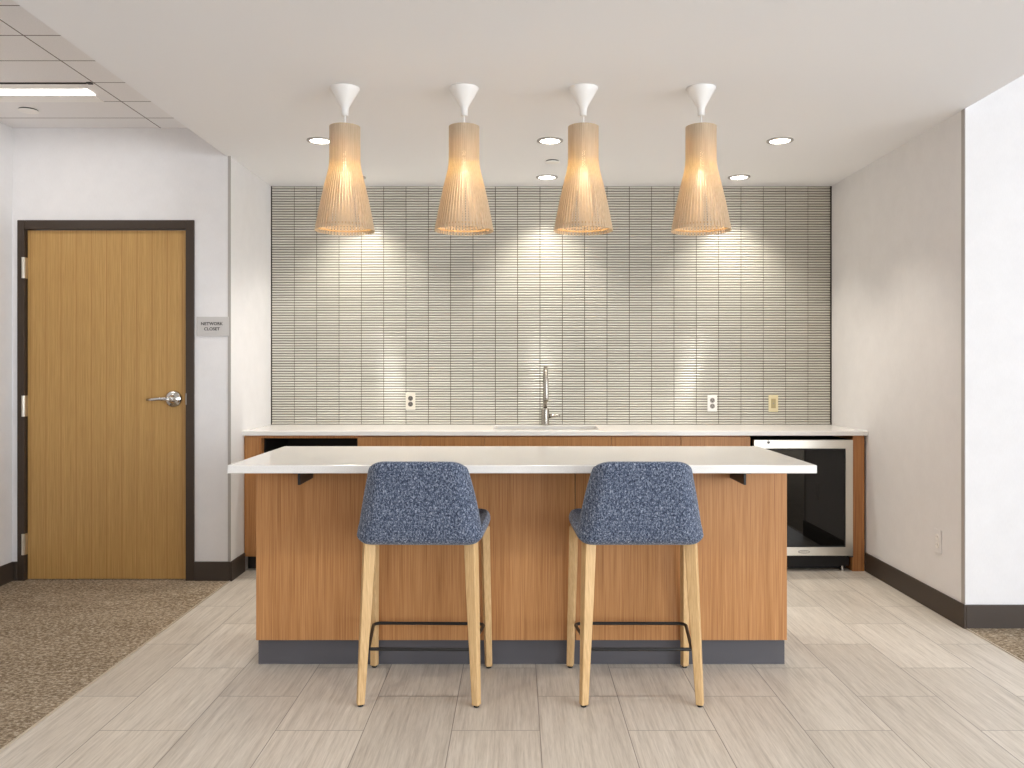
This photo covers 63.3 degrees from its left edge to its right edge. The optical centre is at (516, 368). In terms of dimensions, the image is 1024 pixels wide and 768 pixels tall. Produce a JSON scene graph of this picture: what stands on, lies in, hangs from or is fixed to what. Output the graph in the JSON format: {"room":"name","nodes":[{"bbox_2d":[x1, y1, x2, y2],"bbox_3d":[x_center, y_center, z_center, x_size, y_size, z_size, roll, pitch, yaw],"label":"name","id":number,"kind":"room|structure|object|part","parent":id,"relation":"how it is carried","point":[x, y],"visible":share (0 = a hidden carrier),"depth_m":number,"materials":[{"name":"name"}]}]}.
{"room":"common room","nodes":[
{"label":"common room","id":0,"kind":"room"},
{"bbox_2d":[0,122,11,565],"bbox_3d":[-3.170,-0.086,0.520,0.140,2.784,9.440,0,0,0],"label":"wall","id":1,"kind":"structure","parent":0,"point":[5,131],"depth_m":5.02,"materials":[{"name":"white paint"}]},
{"bbox_2d":[0,562,13,585],"bbox_3d":[-3.094,1.246,0.450,0.012,0.121,9.300,0,0,0],"label":"baseboard","id":2,"kind":"structure","parent":1,"relation":"attached to","point":[7,570],"depth_m":5.02,"materials":[{"name":"brown rubber"}]},
{"bbox_2d":[0,0,186,127],"bbox_3d":[1.250,-1.518,0.875,8.980,0.080,10.430,0,0,0],"label":"ceiling","id":3,"kind":"structure","parent":0,"point":[31,51],"depth_m":4.26,"materials":[{"name":"tile"}]},
{"bbox_2d":[18,107,38,113],"bbox_3d":[-2.790,-1.532,4.740,0.106,0.132,0.106,0,0,0],"label":"sprinkler cover","id":4,"kind":"object","parent":3,"relation":"attached to","point":[27,110],"visible":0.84,"depth_m":4.72,"materials":[{"name":"white"}]},
{"bbox_2d":[0,82,103,101],"bbox_3d":[-2.644,-1.475,4.438,0.892,0.006,0.315,0,0,0],"label":"recessed light","id":5,"kind":"object","parent":3,"relation":"in","point":[9,92],"visible":1,"depth_m":4.44,"materials":[{"name":"white plastic"}]},
{"bbox_2d":[0,89,94,94],"bbox_3d":[-2.682,-1.475,4.429,0.817,0.005,0.092,0,0,0],"label":"diffuser","id":6,"kind":"object","parent":5,"relation":"attached to","point":[2,91],"depth_m":4.43,"materials":[{"name":"white"}]},
{"bbox_2d":[12,128,207,561],"bbox_3d":[-2.500,-0.086,5.170,1.200,2.784,0.140,0,0,0],"label":"wall","id":7,"kind":"structure","parent":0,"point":[58,173],"depth_m":5.10,"materials":[{"name":"white paint"}]},
{"bbox_2d":[17,220,194,580],"bbox_3d":[-2.523,0.198,5.120,1.085,2.217,0.141,0,0,0],"label":"door","id":8,"kind":"structure","parent":7,"relation":"attached to","point":[106,308],"depth_m":5.12,"materials":[{"name":"brown wood"}]},
{"bbox_3d":[-2.188,0.187,5.065,0.150,0.028,0.032,0,0,0],"label":"lever","id":9,"kind":"part","parent":8,"relation":"part of","materials":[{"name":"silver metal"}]},
{"bbox_3d":[-2.116,0.187,5.087,0.104,0.104,0.062,0,0,0],"label":"handle","id":10,"kind":"part","parent":8,"relation":"part of","materials":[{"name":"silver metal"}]},
{"bbox_2d":[14,562,229,580],"bbox_3d":[-2.424,1.246,5.094,1.328,0.121,0.012,0,0,0],"label":"baseboard","id":11,"kind":"structure","parent":7,"relation":"attached to","point":[203,571],"depth_m":5.09,"materials":[{"name":"brown rubber"}]},
{"bbox_2d":[197,317,228,335],"bbox_3d":[-1.868,-0.258,5.096,0.196,0.120,0.007,0,0,0],"label":"room sign","id":12,"kind":"object","parent":7,"relation":"attached to","point":[206,326],"visible":1,"depth_m":5.09,"materials":[{"name":"grey plastic"}]},
{"bbox_2d":[0,579,227,748],"bbox_3d":[-2.433,1.329,0.520,1.334,0.054,9.440,0,0,0],"label":"floor","id":13,"kind":"structure","parent":0,"point":[58,636],"depth_m":4.12,"materials":[{"name":"brown carpet"}]},
{"bbox_2d":[228,156,230,560],"bbox_3d":[-1.767,-0.146,5.098,0.018,2.663,0.003,0,0,0],"label":"trim","id":14,"kind":"structure","parent":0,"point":[229,157],"depth_m":5.10,"materials":[{"name":"grey paint"}]},
{"bbox_2d":[208,143,270,569],"bbox_3d":[-1.830,-0.086,5.525,0.140,2.784,0.850,0,0,0],"label":"wall","id":15,"kind":"structure","parent":0,"point":[250,195],"depth_m":5.19,"materials":[{"name":"white paint"}]},
{"bbox_2d":[0,581,229,751],"bbox_3d":[-1.763,1.329,0.450,0.006,0.055,9.300,0,0,0],"label":"trim","id":16,"kind":"structure","parent":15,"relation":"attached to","point":[131,653],"depth_m":3.49,"materials":[{"name":"beige"}]},
{"bbox_2d":[230,553,244,580],"bbox_3d":[-1.754,1.246,5.216,0.012,0.121,0.257,0,0,0],"label":"baseboard","id":17,"kind":"structure","parent":15,"relation":"attached to","point":[237,566],"depth_m":5.19,"materials":[{"name":"brown rubber"}]},
{"bbox_2d":[0,568,1023,767],"bbox_3d":[0.245,1.331,0.875,4.011,0.050,10.150,0,0,0],"label":"floor","id":18,"kind":"structure","parent":0,"point":[871,676],"depth_m":3.21,"materials":[{"name":"beige tile"}]},
{"bbox_2d":[244,436,357,567],"bbox_3d":[-1.392,0.871,5.633,0.728,0.871,0.575,0,0,0],"label":"base cabinet","id":19,"kind":"object","parent":18,"relation":"on","point":[253,445],"visible":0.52,"depth_m":5.34,"materials":[{"name":"brown wood"}]},
{"bbox_3d":[-1.710,0.823,5.355,0.091,0.776,0.020,0,0,0],"label":"filler panel","id":20,"kind":"part","parent":19,"relation":"part of","materials":[{"name":"brown wood"}]},
{"bbox_3d":[-1.656,0.823,5.634,0.017,0.776,0.572,0,0,0],"label":"panel","id":21,"kind":"part","parent":19,"relation":"part of","materials":[{"name":"brown wood"}]},
{"bbox_3d":[-1.338,0.442,5.356,0.619,0.014,0.021,0,0,0],"label":"rail","id":22,"kind":"part","parent":19,"relation":"part of","materials":[{"name":"brown wood"}]},
{"bbox_2d":[358,436,484,445],"bbox_3d":[-0.619,0.869,5.638,0.819,0.875,0.585,0,0,0],"label":"base cabinet","id":23,"kind":"object","parent":18,"relation":"on","point":[362,440],"visible":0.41,"depth_m":5.34,"materials":[{"name":"brown wood"}]},
{"bbox_3d":[-0.824,0.825,5.355,0.407,0.767,0.020,0,0,0],"label":"door","id":24,"kind":"part","parent":23,"relation":"part of","materials":[{"name":"brown wood"}]},
{"bbox_3d":[-0.414,0.825,5.355,0.407,0.767,0.020,0,0,0],"label":"door","id":25,"kind":"part","parent":23,"relation":"part of","materials":[{"name":"brown wood"}]},
{"bbox_2d":[356,461,491,707],"bbox_3d":[-0.378,0.830,3.395,0.533,0.952,0.496,0,0,1],"label":"bar stool","id":26,"kind":"object","parent":18,"relation":"on","point":[404,502],"visible":1,"depth_m":3.20,"materials":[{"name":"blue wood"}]},
{"bbox_3d":[-0.590,0.986,3.242,0.078,0.624,0.078,0,0,-19],"label":"leg","id":27,"kind":"part","parent":26,"relation":"part of","materials":[{"name":"brown wood"}]},
{"bbox_3d":[-0.616,0.986,3.596,0.043,0.624,0.106,0,0,-6],"label":"leg","id":28,"kind":"part","parent":26,"relation":"part of","materials":[{"name":"brown wood"}]},
{"bbox_3d":[-0.171,0.986,3.235,0.078,0.624,0.078,0,0,21],"label":"leg","id":29,"kind":"part","parent":26,"relation":"part of","materials":[{"name":"brown wood"}]},
{"bbox_3d":[-0.133,0.986,3.587,0.043,0.624,0.106,0,0,8],"label":"leg","id":30,"kind":"part","parent":26,"relation":"part of","materials":[{"name":"brown wood"}]},
{"bbox_2d":[256,473,786,663],"bbox_3d":[0.020,0.867,3.797,2.328,0.878,0.765,0,0,0],"label":"kitchen island","id":31,"kind":"object","parent":18,"relation":"on","point":[309,549],"visible":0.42,"depth_m":3.64,"materials":[{"name":"brown wood"}]},
{"bbox_3d":[-0.445,0.809,3.650,1.398,0.764,0.020,0,0,0],"label":"panel","id":32,"kind":"part","parent":31,"relation":"part of","materials":[{"name":"brown wood"}]},
{"bbox_2d":[227,446,816,472],"bbox_3d":[0.021,0.411,3.795,2.403,0.034,0.830,0,0,0],"label":"island countertop","id":33,"kind":"structure","parent":31,"relation":"on","point":[286,459],"depth_m":3.63,"materials":[{"name":"white stone"}]},
{"bbox_3d":[0.720,0.809,3.650,0.927,0.764,0.020,0,0,0],"label":"panel","id":34,"kind":"part","parent":31,"relation":"part of","materials":[{"name":"brown wood"}]},
{"bbox_2d":[485,436,610,445],"bbox_3d":[0.199,0.869,5.638,0.817,0.875,0.585,0,0,0],"label":"base cabinet","id":35,"kind":"object","parent":18,"relation":"on","point":[489,440],"visible":0.12,"depth_m":5.34,"materials":[{"name":"brown wood"}]},
{"bbox_2d":[566,461,703,707],"bbox_3d":[0.482,0.830,3.395,0.533,0.952,0.496,0,0,0],"label":"bar stool","id":36,"kind":"object","parent":18,"relation":"on","point":[625,502],"visible":1,"depth_m":3.20,"materials":[{"name":"blue fabric"}]},
{"bbox_3d":[0.241,0.986,3.592,0.043,0.624,0.106,0,0,-7],"label":"leg","id":37,"kind":"part","parent":36,"relation":"part of","materials":[{"name":"brown wood"}]},
{"bbox_3d":[0.273,0.986,3.239,0.078,0.624,0.078,0,0,-20],"label":"leg","id":38,"kind":"part","parent":36,"relation":"part of","materials":[{"name":"brown wood"}]},
{"bbox_3d":[0.724,0.986,3.592,0.043,0.624,0.106,0,0,7],"label":"leg","id":39,"kind":"part","parent":36,"relation":"part of","materials":[{"name":"brown wood"}]},
{"bbox_3d":[0.692,0.986,3.239,0.078,0.624,0.078,0,0,20],"label":"leg","id":40,"kind":"part","parent":36,"relation":"part of","materials":[{"name":"brown wood"}]},
{"bbox_2d":[611,436,749,445],"bbox_3d":[1.056,0.869,5.638,0.896,0.875,0.585,0,0,0],"label":"base cabinet","id":41,"kind":"object","parent":18,"relation":"on","point":[615,440],"visible":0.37,"depth_m":5.34,"materials":[{"name":"brown wood"}]},
{"bbox_2d":[243,424,867,435],"bbox_3d":[0.245,0.416,5.635,4.011,0.030,0.630,0,0,0],"label":"countertop","id":42,"kind":"structure","parent":41,"relation":"on","point":[274,429],"depth_m":5.37,"materials":[{"name":"white stone"}]},
{"bbox_2d":[541,366,559,424],"bbox_3d":[0.237,0.192,5.807,0.138,0.418,0.226,0,0,0],"label":"faucet","id":43,"kind":"object","parent":42,"relation":"on","point":[545,415],"visible":1,"depth_m":5.86,"materials":[{"name":"silver metal"}]},
{"bbox_3d":[0.200,0.132,5.800,0.030,0.298,0.206,0,0,0],"label":"spout","id":44,"kind":"part","parent":43,"relation":"part of","materials":[{"name":"silver metal"}]},
{"bbox_3d":[0.263,0.339,5.888,0.086,0.031,0.030,0,0,0],"label":"lever","id":45,"kind":"part","parent":43,"relation":"part of","materials":[{"name":"silver metal"}]},
{"bbox_3d":[0.831,0.825,5.355,0.445,0.767,0.020,0,0,0],"label":"door","id":46,"kind":"part","parent":41,"relation":"part of","materials":[{"name":"brown wood"}]},
{"bbox_3d":[1.280,0.825,5.355,0.445,0.767,0.020,0,0,0],"label":"door","id":47,"kind":"part","parent":41,"relation":"part of","materials":[{"name":"brown wood"}]},
{"bbox_2d":[750,436,852,570],"bbox_3d":[1.841,0.882,5.610,0.639,0.848,0.580,0,0,0],"label":"beverage fridge","id":48,"kind":"object","parent":18,"relation":"on","point":[819,504],"visible":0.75,"depth_m":5.33,"materials":[{"name":"black glass"}]},
{"bbox_3d":[1.841,0.830,5.340,0.537,0.632,0.018,0,0,0],"label":"glass","id":49,"kind":"part","parent":48,"relation":"part of","materials":[{"name":"black glass"}]},
{"bbox_2d":[834,436,863,570],"bbox_3d":[2.199,0.869,5.637,0.076,0.875,0.586,0,0,0],"label":"end panel","id":50,"kind":"object","parent":18,"relation":"on","point":[856,563],"visible":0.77,"depth_m":5.34,"materials":[{"name":"brown wood"}]},
{"bbox_2d":[13,0,1023,185],"bbox_3d":[0.232,-1.391,3.425,4.039,0.173,5.050,0,0,0],"label":"ceiling","id":51,"kind":"structure","parent":0,"point":[852,82],"depth_m":3.66,"materials":[{"name":"white paint"}]},
{"bbox_2d":[307,137,328,144],"bbox_3d":[-1.127,-1.302,4.750,0.150,0.007,0.150,0,0,0],"label":"recessed light","id":52,"kind":"object","parent":51,"relation":"in","point":[314,140],"visible":0.83,"depth_m":4.74,"materials":[{"name":"white"}]},
{"bbox_2d":[314,83,374,235],"bbox_3d":[-0.801,-0.973,3.865,0.276,0.665,0.276,0,0,0],"label":"pendant lamp","id":53,"kind":"object","parent":51,"relation":"hanging from","point":[344,176],"visible":1,"depth_m":3.80,"materials":[{"name":"beige wood"}]},
{"bbox_2d":[434,83,493,235],"bbox_3d":[-0.246,-0.973,3.865,0.276,0.665,0.276,0,0,0],"label":"pendant lamp","id":54,"kind":"object","parent":51,"relation":"hanging from","point":[463,174],"visible":1,"depth_m":3.80,"materials":[{"name":"white wood"}]},
{"bbox_2d":[536,174,557,179],"bbox_3d":[0.204,-1.302,5.656,0.150,0.007,0.150,0,0,0],"label":"recessed light","id":55,"kind":"object","parent":51,"relation":"in","point":[546,176],"visible":1,"depth_m":5.65,"materials":[{"name":"white"}]},
{"bbox_2d":[537,137,562,144],"bbox_3d":[0.189,-1.302,4.750,0.150,0.007,0.150,0,0,0],"label":"recessed light","id":56,"kind":"object","parent":51,"relation":"in","point":[545,140],"visible":1,"depth_m":4.74,"materials":[{"name":"white"}]},
{"bbox_2d":[545,159,558,163],"bbox_3d":[0.222,-1.359,5.220,0.088,0.132,0.088,0,0,0],"label":"sprinkler cover","id":57,"kind":"object","parent":51,"relation":"attached to","point":[551,161],"visible":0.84,"depth_m":5.20,"materials":[{"name":"white"}]},
{"bbox_2d":[554,83,612,235],"bbox_3d":[0.309,-0.973,3.865,0.276,0.665,0.276,0,0,0],"label":"pendant lamp","id":58,"kind":"object","parent":51,"relation":"hanging from","point":[583,170],"visible":1,"depth_m":3.80,"materials":[{"name":"white wood"}]},
{"bbox_2d":[671,83,731,235],"bbox_3d":[0.857,-0.973,3.865,0.276,0.665,0.276,0,0,0],"label":"pendant lamp","id":59,"kind":"object","parent":51,"relation":"hanging from","point":[701,171],"visible":1,"depth_m":3.80,"materials":[{"name":"white wood"}]},
{"bbox_2d":[728,174,749,179],"bbox_3d":[1.513,-1.302,5.656,0.150,0.007,0.150,0,0,0],"label":"recessed light","id":60,"kind":"object","parent":51,"relation":"in","point":[740,176],"visible":1,"depth_m":5.65,"materials":[{"name":"white"}]},
{"bbox_2d":[766,137,793,144],"bbox_3d":[1.505,-1.302,4.750,0.150,0.007,0.150,0,0,0],"label":"recessed light","id":61,"kind":"object","parent":51,"relation":"in","point":[778,140],"visible":1,"depth_m":4.74,"materials":[{"name":"white"}]},
{"bbox_2d":[832,93,992,604],"bbox_3d":[2.321,-0.086,5.060,0.140,2.784,1.780,0,0,0],"label":"wall","id":62,"kind":"structure","parent":0,"point":[896,219],"depth_m":4.61,"materials":[{"name":"white paint"}]},
{"bbox_2d":[865,553,965,628],"bbox_3d":[2.245,1.246,4.752,0.012,0.121,1.187,0,0,0],"label":"baseboard","id":63,"kind":"structure","parent":62,"relation":"attached to","point":[951,609],"depth_m":4.63,"materials":[{"name":"brown rubber"}]},
{"bbox_2d":[934,528,941,553],"bbox_3d":[2.246,0.921,4.433,0.010,0.126,0.076,0,0,0],"label":"outlet","id":64,"kind":"object","parent":62,"relation":"attached to","point":[937,533],"visible":1,"depth_m":4.42,"materials":[{"name":"white plastic"}]},
{"bbox_2d":[961,109,964,603],"bbox_3d":[2.249,-0.060,4.184,0.003,2.490,0.033,0,0,0],"label":"trim","id":65,"kind":"structure","parent":62,"relation":"attached to","point":[963,110],"depth_m":4.18,"materials":[{"name":"grey paint"}]},
{"bbox_2d":[966,628,1023,661],"bbox_3d":[2.254,1.329,-0.015,0.006,0.055,8.370,0,0,0],"label":"trim","id":66,"kind":"structure","parent":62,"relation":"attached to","point":[966,628],"depth_m":3.90,"materials":[{"name":"beige"}]},
{"bbox_2d":[968,628,1023,659],"bbox_3d":[3.929,1.329,0.055,3.343,0.054,8.510,0,0,0],"label":"floor","id":67,"kind":"structure","parent":0,"point":[1011,640],"depth_m":4.02,"materials":[{"name":"brown carpet"}]},
{"bbox_2d":[993,75,1023,604],"bbox_3d":[3.995,-0.086,4.240,3.209,2.784,0.140,0,0,0],"label":"wall","id":68,"kind":"structure","parent":0,"point":[1008,101],"depth_m":4.17,"materials":[{"name":"white paint"}]},
{"bbox_2d":[966,605,1023,627],"bbox_3d":[3.925,1.246,4.164,3.349,0.121,0.012,0,0,0],"label":"baseboard","id":69,"kind":"structure","parent":68,"relation":"attached to","point":[977,616],"depth_m":4.16,"materials":[{"name":"brown rubber"}]},
{"bbox_3d":[0.246,0.000,6.020,4.291,2.611,0.140,0,0,0],"label":"wall","id":70,"kind":"structure","parent":0,"visible":0},
{"bbox_2d":[271,186,271,424],"bbox_3d":[-1.757,-0.452,5.944,0.006,1.706,0.013,0,0,0],"label":"trim","id":71,"kind":"structure","parent":70,"relation":"attached to","point":[271,186],"depth_m":5.94,"materials":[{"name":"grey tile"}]},
{"bbox_2d":[272,186,829,423],"bbox_3d":[0.244,-0.452,5.944,3.997,1.706,0.011,0,0,0],"label":"tile backsplash","id":72,"kind":"structure","parent":70,"relation":"attached to","point":[640,321],"depth_m":5.94,"materials":[{"name":"grey tile"}]},
{"bbox_2d":[406,393,414,409],"bbox_3d":[-0.761,0.234,5.934,0.069,0.120,0.009,0,0,0],"label":"outlet","id":73,"kind":"object","parent":72,"relation":"attached to","point":[410,397],"visible":1,"depth_m":5.93,"materials":[{"name":"beige plastic"}]},
{"bbox_2d":[707,395,716,411],"bbox_3d":[1.397,0.248,5.934,0.069,0.120,0.009,0,0,0],"label":"outlet","id":74,"kind":"object","parent":72,"relation":"attached to","point":[711,399],"visible":1,"depth_m":5.93,"materials":[{"name":"white plastic"}]},
{"bbox_2d":[768,395,777,411],"bbox_3d":[1.833,0.250,5.934,0.069,0.120,0.009,0,0,0],"label":"outlet","id":75,"kind":"object","parent":72,"relation":"attached to","point":[772,399],"visible":1,"depth_m":5.93,"materials":[{"name":"beige plastic"}]},
{"bbox_2d":[771,399,775,407],"bbox_3d":[1.833,0.250,5.933,0.033,0.068,0.003,0,0,0],"label":"receptacle","id":76,"kind":"object","parent":75,"relation":"attached to","point":[773,401],"depth_m":5.93,"materials":[{"name":"beige plastic"}]},
{"bbox_2d":[830,186,831,424],"bbox_3d":[2.247,-0.452,5.944,0.008,1.706,0.013,0,0,0],"label":"trim","id":77,"kind":"structure","parent":70,"relation":"attached to","point":[830,186],"depth_m":5.94,"materials":[{"name":"grey metal"}]}
]}

